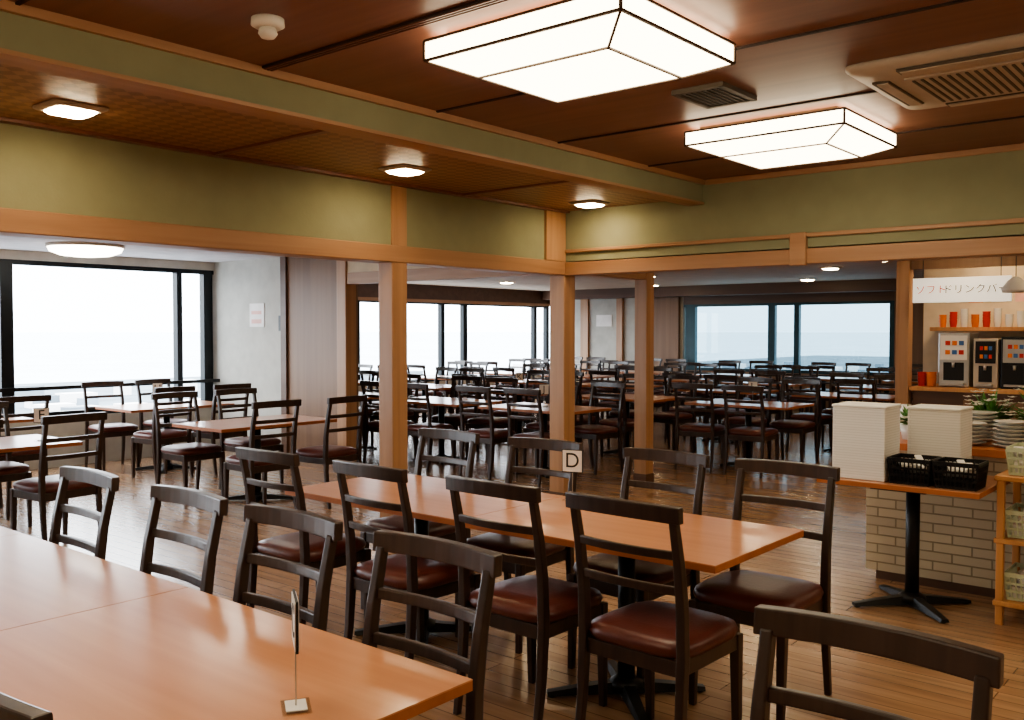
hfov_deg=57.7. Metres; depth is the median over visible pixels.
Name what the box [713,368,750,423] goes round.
dining chair
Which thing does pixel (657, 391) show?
dining chair
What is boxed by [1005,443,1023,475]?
storage basket
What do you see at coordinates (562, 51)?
ceiling light
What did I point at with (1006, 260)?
trim
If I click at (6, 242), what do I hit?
ceiling
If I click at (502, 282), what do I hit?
recessed light
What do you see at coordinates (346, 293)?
wooden post
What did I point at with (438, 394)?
dining chair
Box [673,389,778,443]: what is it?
dining table
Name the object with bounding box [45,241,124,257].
ceiling lamp
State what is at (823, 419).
dining chair
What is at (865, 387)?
dining table
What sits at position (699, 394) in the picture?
dining chair
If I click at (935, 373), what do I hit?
stacked cups
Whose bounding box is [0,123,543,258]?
wall
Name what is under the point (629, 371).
dining table
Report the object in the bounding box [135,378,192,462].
dining chair
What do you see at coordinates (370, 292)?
wall
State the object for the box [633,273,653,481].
wooden post
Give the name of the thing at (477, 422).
dining chair
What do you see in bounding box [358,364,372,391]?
dining chair
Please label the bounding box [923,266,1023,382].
wall
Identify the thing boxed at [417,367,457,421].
dining chair
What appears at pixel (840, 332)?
window
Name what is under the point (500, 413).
dining chair
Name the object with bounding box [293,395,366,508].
dining chair
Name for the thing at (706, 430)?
dining chair
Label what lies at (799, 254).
trim
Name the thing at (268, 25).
smoke detector
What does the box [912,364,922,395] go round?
dining chair
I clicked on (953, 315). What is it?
stacked cups
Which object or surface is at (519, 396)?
dining table
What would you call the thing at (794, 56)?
ceiling
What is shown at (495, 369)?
dining chair
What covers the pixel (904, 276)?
wooden post
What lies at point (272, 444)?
dining chair
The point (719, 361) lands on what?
dining chair
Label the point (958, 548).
counter
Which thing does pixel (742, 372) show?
dining chair
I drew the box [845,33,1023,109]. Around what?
air conditioner
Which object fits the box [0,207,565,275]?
trim
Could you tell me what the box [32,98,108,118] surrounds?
recessed light
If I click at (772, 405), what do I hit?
dining table
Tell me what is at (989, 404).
leafy plant
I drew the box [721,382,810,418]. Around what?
dining table
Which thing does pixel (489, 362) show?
dining chair
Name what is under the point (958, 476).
plastic basket
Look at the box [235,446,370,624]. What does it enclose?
dining chair
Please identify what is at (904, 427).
leafy plant
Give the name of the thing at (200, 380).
handrail
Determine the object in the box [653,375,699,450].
dining chair
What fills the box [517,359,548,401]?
dining chair
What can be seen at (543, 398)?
dining chair
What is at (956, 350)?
dispenser
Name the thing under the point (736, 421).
dining chair
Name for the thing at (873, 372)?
dining chair
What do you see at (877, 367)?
dining chair
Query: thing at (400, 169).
recessed light
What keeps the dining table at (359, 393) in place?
on the floor
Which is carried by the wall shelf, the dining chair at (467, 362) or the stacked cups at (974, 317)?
the stacked cups at (974, 317)
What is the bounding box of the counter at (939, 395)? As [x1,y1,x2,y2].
[909,383,1023,418]
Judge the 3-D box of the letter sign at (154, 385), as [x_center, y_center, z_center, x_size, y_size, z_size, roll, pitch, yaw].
[-3.799,0.367,9.971,0.104,0.240,0.060,-1,2,-20]
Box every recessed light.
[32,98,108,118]
[378,164,431,175]
[498,281,514,283]
[569,200,609,207]
[799,278,816,280]
[819,266,841,269]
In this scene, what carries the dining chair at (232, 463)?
on the floor
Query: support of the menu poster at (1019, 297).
attached to the wall at (932, 311)
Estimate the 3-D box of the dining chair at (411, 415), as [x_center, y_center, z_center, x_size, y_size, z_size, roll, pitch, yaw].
[-1.493,0.656,11.956,0.456,0.944,0.519,2,2,43]
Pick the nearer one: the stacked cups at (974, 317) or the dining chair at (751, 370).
the stacked cups at (974, 317)
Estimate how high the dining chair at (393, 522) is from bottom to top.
0.944 m
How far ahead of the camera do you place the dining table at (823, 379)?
15.88 m
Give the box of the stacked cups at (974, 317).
[971,314,979,326]
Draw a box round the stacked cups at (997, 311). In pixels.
[994,308,1001,326]
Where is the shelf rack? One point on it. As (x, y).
(1000, 601)
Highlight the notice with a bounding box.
[596,315,611,325]
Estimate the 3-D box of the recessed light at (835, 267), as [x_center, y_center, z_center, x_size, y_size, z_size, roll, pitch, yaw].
[4.503,-1.291,13.147,0.260,0.038,0.260,1,2,40]
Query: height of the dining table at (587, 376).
0.702 m
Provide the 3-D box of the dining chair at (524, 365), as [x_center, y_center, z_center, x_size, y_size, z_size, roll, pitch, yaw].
[0.247,0.542,15.604,0.456,0.944,0.519,1,2,35]
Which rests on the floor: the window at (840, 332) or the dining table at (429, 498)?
the dining table at (429, 498)
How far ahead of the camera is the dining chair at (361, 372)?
13.25 m
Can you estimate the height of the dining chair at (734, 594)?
0.944 m
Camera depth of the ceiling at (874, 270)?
15.65 m
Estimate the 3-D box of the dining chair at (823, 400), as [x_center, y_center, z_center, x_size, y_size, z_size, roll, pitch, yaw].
[5.178,0.553,15.267,0.519,0.944,0.456,-2,2,-44]
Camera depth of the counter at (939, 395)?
9.17 m
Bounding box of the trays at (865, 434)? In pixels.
[832,401,901,481]
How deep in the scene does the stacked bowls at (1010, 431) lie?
5.20 m
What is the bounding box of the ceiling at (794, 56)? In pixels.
[9,0,1023,179]
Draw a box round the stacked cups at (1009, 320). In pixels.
[1005,314,1013,326]
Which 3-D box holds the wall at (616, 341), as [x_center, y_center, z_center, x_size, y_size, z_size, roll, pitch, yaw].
[-1.669,-0.079,10.556,10.200,2.500,20.050,1,2,40]
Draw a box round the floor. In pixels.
[0,399,1023,719]
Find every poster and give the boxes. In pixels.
[249,303,264,326]
[1015,293,1023,301]
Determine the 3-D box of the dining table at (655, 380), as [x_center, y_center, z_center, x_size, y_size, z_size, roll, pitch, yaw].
[2.586,0.663,15.593,1.196,0.702,0.750,1,2,40]
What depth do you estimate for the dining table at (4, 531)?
3.69 m
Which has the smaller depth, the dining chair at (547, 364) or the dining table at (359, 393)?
the dining table at (359, 393)
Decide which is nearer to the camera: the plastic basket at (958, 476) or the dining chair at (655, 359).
the plastic basket at (958, 476)
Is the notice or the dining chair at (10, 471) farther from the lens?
the notice
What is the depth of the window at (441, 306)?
19.14 m
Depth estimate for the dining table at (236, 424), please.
8.19 m
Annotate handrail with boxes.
[0,379,219,391]
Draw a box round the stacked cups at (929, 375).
[926,372,934,385]
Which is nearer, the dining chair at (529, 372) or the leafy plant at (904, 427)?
the leafy plant at (904, 427)
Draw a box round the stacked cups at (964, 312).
[960,309,967,326]
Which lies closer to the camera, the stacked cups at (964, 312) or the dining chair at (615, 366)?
the stacked cups at (964, 312)
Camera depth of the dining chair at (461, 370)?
13.93 m
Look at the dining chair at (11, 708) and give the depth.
1.38 m
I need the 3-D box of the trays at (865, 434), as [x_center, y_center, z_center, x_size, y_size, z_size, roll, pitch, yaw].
[1.937,0.439,5.084,0.290,0.400,0.260,1,2,40]
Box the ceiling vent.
[671,81,756,108]
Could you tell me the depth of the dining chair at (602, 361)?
17.86 m
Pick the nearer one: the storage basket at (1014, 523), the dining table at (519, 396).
the storage basket at (1014, 523)
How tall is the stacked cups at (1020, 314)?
0.160 m
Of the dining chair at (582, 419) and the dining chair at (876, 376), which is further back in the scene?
the dining chair at (876, 376)
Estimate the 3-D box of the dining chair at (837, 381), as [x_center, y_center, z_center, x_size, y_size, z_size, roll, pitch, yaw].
[4.129,0.684,11.039,0.456,0.944,0.519,1,2,35]
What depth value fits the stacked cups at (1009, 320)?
9.34 m
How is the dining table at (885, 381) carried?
on the floor
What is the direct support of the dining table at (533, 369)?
on the floor
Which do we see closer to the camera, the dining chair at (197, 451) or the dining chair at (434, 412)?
the dining chair at (197, 451)
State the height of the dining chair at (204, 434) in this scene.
0.944 m
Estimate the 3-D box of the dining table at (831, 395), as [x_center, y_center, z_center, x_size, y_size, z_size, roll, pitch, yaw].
[4.219,0.787,11.623,1.196,0.702,0.750,1,2,40]
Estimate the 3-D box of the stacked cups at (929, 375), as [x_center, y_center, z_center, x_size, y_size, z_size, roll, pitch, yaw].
[4.221,0.195,9.386,0.074,0.140,0.076,1,2,40]
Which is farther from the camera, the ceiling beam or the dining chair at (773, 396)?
the dining chair at (773, 396)
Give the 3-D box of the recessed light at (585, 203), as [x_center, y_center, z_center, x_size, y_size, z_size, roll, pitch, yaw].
[0.623,-1.244,7.460,0.260,0.038,0.260,1,2,40]
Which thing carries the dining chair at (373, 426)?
on the floor
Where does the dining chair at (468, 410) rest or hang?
on the floor
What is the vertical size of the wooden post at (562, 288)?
2.530 m
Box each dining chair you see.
[0,395,50,507]
[0,401,31,526]
[0,692,52,719]
[10,412,106,540]
[49,466,119,559]
[81,381,139,470]
[131,386,195,481]
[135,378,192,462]
[139,484,227,594]
[151,391,224,496]
[191,383,250,474]
[214,388,283,488]
[223,399,301,508]
[233,504,342,630]
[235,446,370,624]
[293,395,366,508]
[332,459,480,659]
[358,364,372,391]
[359,370,378,405]
[359,372,378,445]
[360,365,378,405]
[360,381,416,462]
[360,428,479,608]
[362,530,502,719]
[371,374,420,447]
[407,364,444,396]
[407,372,431,438]
[407,383,455,472]
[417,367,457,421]
[431,361,465,413]
[431,376,481,454]
[445,368,483,429]
[445,475,607,719]
[451,374,499,443]
[454,362,488,397]
[455,386,517,480]
[455,437,582,653]
[456,361,482,386]
[463,366,501,405]
[465,377,517,461]
[477,361,509,404]
[485,375,534,433]
[493,359,525,404]
[493,367,533,414]
[503,388,549,486]
[507,370,549,428]
[510,364,545,402]
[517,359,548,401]
[523,358,541,378]
[523,380,580,466]
[530,363,549,402]
[537,372,583,421]
[540,365,576,400]
[565,491,742,719]
[568,447,709,677]
[575,364,590,399]
[575,370,594,415]
[575,379,602,455]
[575,382,625,474]
[579,360,600,401]
[582,357,605,399]
[589,371,631,438]
[591,380,633,464]
[594,361,628,400]
[598,360,630,401]
[601,366,634,419]
[607,373,654,447]
[614,365,634,408]
[626,361,657,409]
[630,367,672,429]
[631,358,661,391]
[653,362,687,412]
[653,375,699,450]
[654,366,683,423]
[656,359,686,406]
[662,373,708,444]
[672,383,724,472]
[678,362,701,406]
[680,363,717,420]
[689,458,839,719]
[703,369,744,428]
[703,374,744,448]
[712,363,745,397]
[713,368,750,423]
[718,360,740,395]
[721,377,773,458]
[721,385,778,478]
[744,370,785,441]
[747,365,781,421]
[749,360,772,386]
[750,369,791,433]
[750,604,1003,719]
[768,379,820,462]
[774,364,808,419]
[784,377,832,455]
[785,366,819,413]
[802,362,836,412]
[808,365,845,412]
[821,372,864,445]
[829,371,861,418]
[835,378,875,402]
[836,363,870,402]
[863,368,894,402]
[873,372,894,401]
[874,374,894,393]
[877,367,894,392]
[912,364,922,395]
[912,369,922,380]
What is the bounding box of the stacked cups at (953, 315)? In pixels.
[949,312,956,326]
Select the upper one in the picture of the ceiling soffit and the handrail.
the ceiling soffit
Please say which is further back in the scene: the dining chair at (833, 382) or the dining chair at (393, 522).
the dining chair at (833, 382)
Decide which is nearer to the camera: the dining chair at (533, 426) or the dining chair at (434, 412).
the dining chair at (533, 426)
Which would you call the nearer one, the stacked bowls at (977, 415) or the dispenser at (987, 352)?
the stacked bowls at (977, 415)
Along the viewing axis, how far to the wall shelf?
9.46 m
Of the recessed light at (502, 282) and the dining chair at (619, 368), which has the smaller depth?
the dining chair at (619, 368)
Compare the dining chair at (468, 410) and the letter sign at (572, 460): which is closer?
the letter sign at (572, 460)
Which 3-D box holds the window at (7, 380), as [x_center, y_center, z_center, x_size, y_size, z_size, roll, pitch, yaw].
[-6.878,-0.157,8.096,0.100,1.710,9.600,1,2,40]
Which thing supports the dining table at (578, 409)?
on the floor
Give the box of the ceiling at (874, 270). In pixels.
[407,261,923,290]
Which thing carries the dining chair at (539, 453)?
on the floor
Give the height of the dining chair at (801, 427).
0.944 m
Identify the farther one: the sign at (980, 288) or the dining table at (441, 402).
the dining table at (441, 402)
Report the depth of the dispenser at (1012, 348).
8.94 m
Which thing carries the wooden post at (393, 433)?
on the floor
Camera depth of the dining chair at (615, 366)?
15.28 m
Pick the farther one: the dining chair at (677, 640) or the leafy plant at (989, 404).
the leafy plant at (989, 404)
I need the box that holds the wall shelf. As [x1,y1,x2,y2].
[930,327,1023,330]
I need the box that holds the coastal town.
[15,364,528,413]
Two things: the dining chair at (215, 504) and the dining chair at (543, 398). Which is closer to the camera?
the dining chair at (215, 504)
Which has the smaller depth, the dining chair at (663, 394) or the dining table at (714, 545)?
the dining table at (714, 545)
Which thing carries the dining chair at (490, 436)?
on the floor
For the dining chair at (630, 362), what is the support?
on the floor
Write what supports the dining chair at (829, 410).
on the floor
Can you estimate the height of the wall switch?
0.180 m
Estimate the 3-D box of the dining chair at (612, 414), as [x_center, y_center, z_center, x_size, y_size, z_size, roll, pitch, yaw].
[1.529,0.655,11.994,0.456,0.944,0.519,1,2,35]
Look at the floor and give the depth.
5.62 m
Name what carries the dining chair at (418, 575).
on the floor
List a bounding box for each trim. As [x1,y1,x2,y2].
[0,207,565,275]
[565,143,1023,275]
[587,273,645,279]
[912,255,1023,269]
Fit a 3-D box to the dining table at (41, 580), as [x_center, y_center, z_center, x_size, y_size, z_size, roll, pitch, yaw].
[-1.710,1.056,3.009,1.196,0.702,0.750,1,2,40]
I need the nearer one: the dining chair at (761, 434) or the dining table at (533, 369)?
the dining chair at (761, 434)
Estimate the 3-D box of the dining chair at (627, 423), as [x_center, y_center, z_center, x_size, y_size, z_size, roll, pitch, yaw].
[1.239,0.695,10.712,0.456,0.944,0.519,2,3,45]
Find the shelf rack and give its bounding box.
[992,469,1023,624]
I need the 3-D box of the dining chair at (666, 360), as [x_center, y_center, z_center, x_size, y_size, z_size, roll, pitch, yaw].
[3.145,0.454,18.442,0.456,0.944,0.519,1,2,38]
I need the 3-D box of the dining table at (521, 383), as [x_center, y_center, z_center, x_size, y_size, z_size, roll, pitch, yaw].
[0.153,0.681,15.021,1.196,0.702,0.750,1,2,40]
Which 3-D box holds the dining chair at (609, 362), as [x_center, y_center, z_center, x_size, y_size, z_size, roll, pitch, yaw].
[1.806,0.499,16.989,0.456,0.944,0.519,2,2,44]
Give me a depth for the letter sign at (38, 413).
6.75 m
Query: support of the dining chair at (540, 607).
on the floor
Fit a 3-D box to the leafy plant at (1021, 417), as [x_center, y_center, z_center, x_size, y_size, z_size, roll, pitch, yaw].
[3.159,0.304,5.459,0.498,0.373,0.559,1,2,40]
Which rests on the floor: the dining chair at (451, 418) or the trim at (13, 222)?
the dining chair at (451, 418)
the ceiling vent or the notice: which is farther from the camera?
the notice
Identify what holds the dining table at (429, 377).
on the floor
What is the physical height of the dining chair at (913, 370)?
0.944 m
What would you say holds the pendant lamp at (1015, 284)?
hanging from the ceiling at (874, 270)
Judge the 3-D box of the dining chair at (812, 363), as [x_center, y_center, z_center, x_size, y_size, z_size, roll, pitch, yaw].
[5.438,0.514,16.504,0.456,0.944,0.519,2,2,41]
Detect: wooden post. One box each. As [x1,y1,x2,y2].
[336,260,356,461]
[379,186,407,517]
[549,262,574,495]
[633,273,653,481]
[895,261,912,408]
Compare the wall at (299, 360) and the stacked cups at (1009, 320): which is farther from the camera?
the wall at (299, 360)
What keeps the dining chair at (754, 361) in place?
on the floor
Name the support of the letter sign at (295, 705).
on the dining table at (188, 653)
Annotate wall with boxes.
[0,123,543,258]
[0,249,215,469]
[212,256,358,465]
[358,283,549,406]
[543,278,923,410]
[565,150,1023,261]
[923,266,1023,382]
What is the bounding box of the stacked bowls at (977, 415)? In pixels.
[972,410,997,441]
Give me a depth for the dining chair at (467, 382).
14.63 m
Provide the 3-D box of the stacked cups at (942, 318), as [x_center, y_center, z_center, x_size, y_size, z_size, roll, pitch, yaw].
[4.523,-0.410,9.767,0.074,0.130,0.076,1,2,40]
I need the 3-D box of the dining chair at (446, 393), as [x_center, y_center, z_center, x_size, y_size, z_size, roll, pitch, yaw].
[-1.161,0.503,16.872,0.456,0.944,0.519,2,2,42]
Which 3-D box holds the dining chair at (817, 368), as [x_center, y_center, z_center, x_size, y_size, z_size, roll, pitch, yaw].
[4.542,0.572,14.659,0.456,0.944,0.519,1,2,37]
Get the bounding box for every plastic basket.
[887,453,941,486]
[932,457,988,491]
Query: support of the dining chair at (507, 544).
on the floor
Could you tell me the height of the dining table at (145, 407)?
0.702 m
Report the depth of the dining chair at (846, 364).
16.19 m
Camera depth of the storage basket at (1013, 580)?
4.75 m
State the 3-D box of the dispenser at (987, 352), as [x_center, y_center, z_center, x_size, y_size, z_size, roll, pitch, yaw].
[4.726,0.030,9.212,0.220,0.480,0.410,1,2,40]
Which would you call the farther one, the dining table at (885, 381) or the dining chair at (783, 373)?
the dining table at (885, 381)
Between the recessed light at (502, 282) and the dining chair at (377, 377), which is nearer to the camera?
the dining chair at (377, 377)
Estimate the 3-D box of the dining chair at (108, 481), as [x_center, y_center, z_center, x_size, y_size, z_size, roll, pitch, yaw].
[-1.834,0.918,3.557,0.456,0.944,0.519,2,2,41]
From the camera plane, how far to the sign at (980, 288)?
8.98 m
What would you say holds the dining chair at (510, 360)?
on the floor
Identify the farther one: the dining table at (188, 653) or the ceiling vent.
the ceiling vent
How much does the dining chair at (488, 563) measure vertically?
0.944 m
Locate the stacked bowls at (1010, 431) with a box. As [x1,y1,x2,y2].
[992,419,1023,447]
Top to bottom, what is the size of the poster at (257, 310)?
0.280 m
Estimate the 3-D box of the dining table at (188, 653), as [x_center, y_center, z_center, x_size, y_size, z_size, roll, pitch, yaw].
[-0.790,1.080,2.240,1.196,0.702,0.750,1,2,40]
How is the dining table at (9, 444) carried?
on the floor
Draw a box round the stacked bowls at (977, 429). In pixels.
[972,421,986,445]
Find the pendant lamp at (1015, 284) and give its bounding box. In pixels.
[1001,256,1023,292]
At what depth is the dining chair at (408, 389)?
12.79 m
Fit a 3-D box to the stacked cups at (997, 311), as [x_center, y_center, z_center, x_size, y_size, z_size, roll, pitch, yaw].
[4.926,-0.429,9.429,0.074,0.190,0.076,1,2,40]
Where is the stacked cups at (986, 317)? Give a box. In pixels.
[982,311,990,326]
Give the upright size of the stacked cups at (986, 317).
0.160 m
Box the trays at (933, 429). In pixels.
[907,404,973,472]
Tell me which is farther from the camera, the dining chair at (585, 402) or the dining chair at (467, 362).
the dining chair at (467, 362)
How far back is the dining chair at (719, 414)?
11.96 m
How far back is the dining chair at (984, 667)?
1.77 m
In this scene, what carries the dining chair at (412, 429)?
on the floor
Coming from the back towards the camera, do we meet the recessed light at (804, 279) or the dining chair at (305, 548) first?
the recessed light at (804, 279)
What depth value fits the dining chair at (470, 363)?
16.45 m
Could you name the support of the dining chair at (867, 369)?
on the floor
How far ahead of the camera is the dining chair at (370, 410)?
12.21 m
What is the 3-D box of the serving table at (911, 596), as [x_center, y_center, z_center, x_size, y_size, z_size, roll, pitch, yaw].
[2.190,0.991,5.085,0.816,0.702,0.660,1,2,40]
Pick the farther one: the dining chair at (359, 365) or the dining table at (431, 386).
the dining chair at (359, 365)
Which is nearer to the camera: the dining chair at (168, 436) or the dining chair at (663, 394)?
the dining chair at (168, 436)
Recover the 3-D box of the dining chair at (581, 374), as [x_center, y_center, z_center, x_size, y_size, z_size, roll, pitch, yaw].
[0.653,0.634,12.648,0.519,0.944,0.456,-2,2,-43]
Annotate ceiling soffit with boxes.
[0,64,663,213]
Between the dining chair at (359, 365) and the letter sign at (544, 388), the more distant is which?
the dining chair at (359, 365)
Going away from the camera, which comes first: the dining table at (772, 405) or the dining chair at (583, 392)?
the dining table at (772, 405)
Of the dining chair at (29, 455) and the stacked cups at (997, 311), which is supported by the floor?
the dining chair at (29, 455)
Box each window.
[0,259,213,417]
[358,300,548,385]
[684,300,894,375]
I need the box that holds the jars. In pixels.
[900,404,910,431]
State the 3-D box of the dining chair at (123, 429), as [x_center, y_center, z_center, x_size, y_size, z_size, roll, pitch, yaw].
[-4.382,0.712,10.174,0.519,0.944,0.456,2,2,44]
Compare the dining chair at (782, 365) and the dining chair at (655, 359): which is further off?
the dining chair at (655, 359)
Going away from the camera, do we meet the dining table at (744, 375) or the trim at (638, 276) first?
the trim at (638, 276)
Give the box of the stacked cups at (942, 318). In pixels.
[939,315,946,326]
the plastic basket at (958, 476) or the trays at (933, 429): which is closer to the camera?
the plastic basket at (958, 476)
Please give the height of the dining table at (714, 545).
0.702 m
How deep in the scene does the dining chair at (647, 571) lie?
4.15 m
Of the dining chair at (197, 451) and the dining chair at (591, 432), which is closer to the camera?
the dining chair at (197, 451)
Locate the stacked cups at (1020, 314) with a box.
[1017,311,1023,326]
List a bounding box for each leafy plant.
[900,403,918,439]
[963,389,1023,436]
[1001,386,1023,419]
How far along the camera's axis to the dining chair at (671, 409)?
12.42 m
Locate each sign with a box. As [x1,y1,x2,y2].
[33,408,48,440]
[152,383,162,392]
[280,589,307,716]
[515,373,522,380]
[539,384,548,406]
[562,449,582,490]
[748,381,757,385]
[913,256,1011,302]
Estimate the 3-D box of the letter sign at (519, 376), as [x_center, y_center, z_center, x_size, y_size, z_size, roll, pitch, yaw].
[0.097,0.290,12.447,0.104,0.240,0.060,0,2,0]
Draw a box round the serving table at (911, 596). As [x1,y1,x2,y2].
[817,476,1009,623]
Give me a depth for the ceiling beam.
4.21 m
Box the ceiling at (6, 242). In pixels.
[0,235,282,262]
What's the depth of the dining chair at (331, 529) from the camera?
2.85 m
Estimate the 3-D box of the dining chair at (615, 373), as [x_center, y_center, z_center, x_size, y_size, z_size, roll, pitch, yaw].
[1.406,0.616,13.239,0.456,0.944,0.519,1,2,36]
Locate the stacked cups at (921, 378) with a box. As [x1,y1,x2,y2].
[917,372,925,385]
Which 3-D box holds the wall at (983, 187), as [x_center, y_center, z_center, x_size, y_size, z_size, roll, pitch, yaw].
[3.503,-1.114,5.577,7.820,0.680,0.140,1,2,40]
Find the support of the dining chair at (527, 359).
on the floor
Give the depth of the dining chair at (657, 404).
14.06 m
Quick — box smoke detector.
[251,13,284,39]
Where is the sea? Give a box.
[14,332,549,383]
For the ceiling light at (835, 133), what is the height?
0.170 m
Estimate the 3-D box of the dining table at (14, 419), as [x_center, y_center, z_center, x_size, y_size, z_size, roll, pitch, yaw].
[-5.031,0.891,8.279,0.750,0.702,1.196,1,2,40]
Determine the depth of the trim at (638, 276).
8.86 m
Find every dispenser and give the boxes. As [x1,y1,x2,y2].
[938,333,978,386]
[973,339,1000,387]
[1000,337,1023,388]
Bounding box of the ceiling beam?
[0,0,704,205]
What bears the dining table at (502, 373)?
on the floor
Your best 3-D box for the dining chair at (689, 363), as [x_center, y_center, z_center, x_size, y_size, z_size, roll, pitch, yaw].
[3.325,0.505,16.787,0.456,0.944,0.519,2,2,43]
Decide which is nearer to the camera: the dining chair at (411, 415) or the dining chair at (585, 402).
the dining chair at (411, 415)
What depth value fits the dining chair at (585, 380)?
19.77 m
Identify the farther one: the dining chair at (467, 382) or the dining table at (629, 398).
the dining chair at (467, 382)
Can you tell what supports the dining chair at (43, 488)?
on the floor
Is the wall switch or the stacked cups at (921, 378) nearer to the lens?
the stacked cups at (921, 378)
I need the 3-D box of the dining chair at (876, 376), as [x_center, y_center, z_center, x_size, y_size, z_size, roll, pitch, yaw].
[4.789,0.659,11.840,0.456,0.944,0.519,1,2,34]
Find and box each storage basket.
[1004,562,1023,601]
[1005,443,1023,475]
[1005,503,1023,538]
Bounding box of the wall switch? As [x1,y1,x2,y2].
[278,316,280,330]
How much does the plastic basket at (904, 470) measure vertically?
0.140 m
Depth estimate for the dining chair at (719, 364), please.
16.26 m
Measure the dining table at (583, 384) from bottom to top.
0.702 m
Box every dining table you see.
[0,434,82,453]
[0,526,21,536]
[0,533,186,630]
[0,587,472,719]
[1,414,33,422]
[95,400,234,472]
[172,414,336,502]
[285,474,561,643]
[358,392,378,448]
[407,396,501,464]
[408,375,450,416]
[410,383,462,422]
[465,496,803,719]
[467,371,526,396]
[473,389,547,442]
[478,402,610,477]
[482,379,547,425]
[533,369,594,371]
[540,374,614,413]
[578,393,674,453]
[582,383,662,401]
[620,370,663,407]
[626,378,708,393]
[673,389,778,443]
[684,398,813,465]
[692,373,763,384]
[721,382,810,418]
[781,376,866,408]
[792,392,894,450]
[835,385,912,402]
[882,380,917,383]
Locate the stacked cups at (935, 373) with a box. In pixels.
[934,372,936,385]
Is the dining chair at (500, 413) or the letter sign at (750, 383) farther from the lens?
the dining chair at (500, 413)
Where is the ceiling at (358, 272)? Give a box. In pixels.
[347,261,539,283]

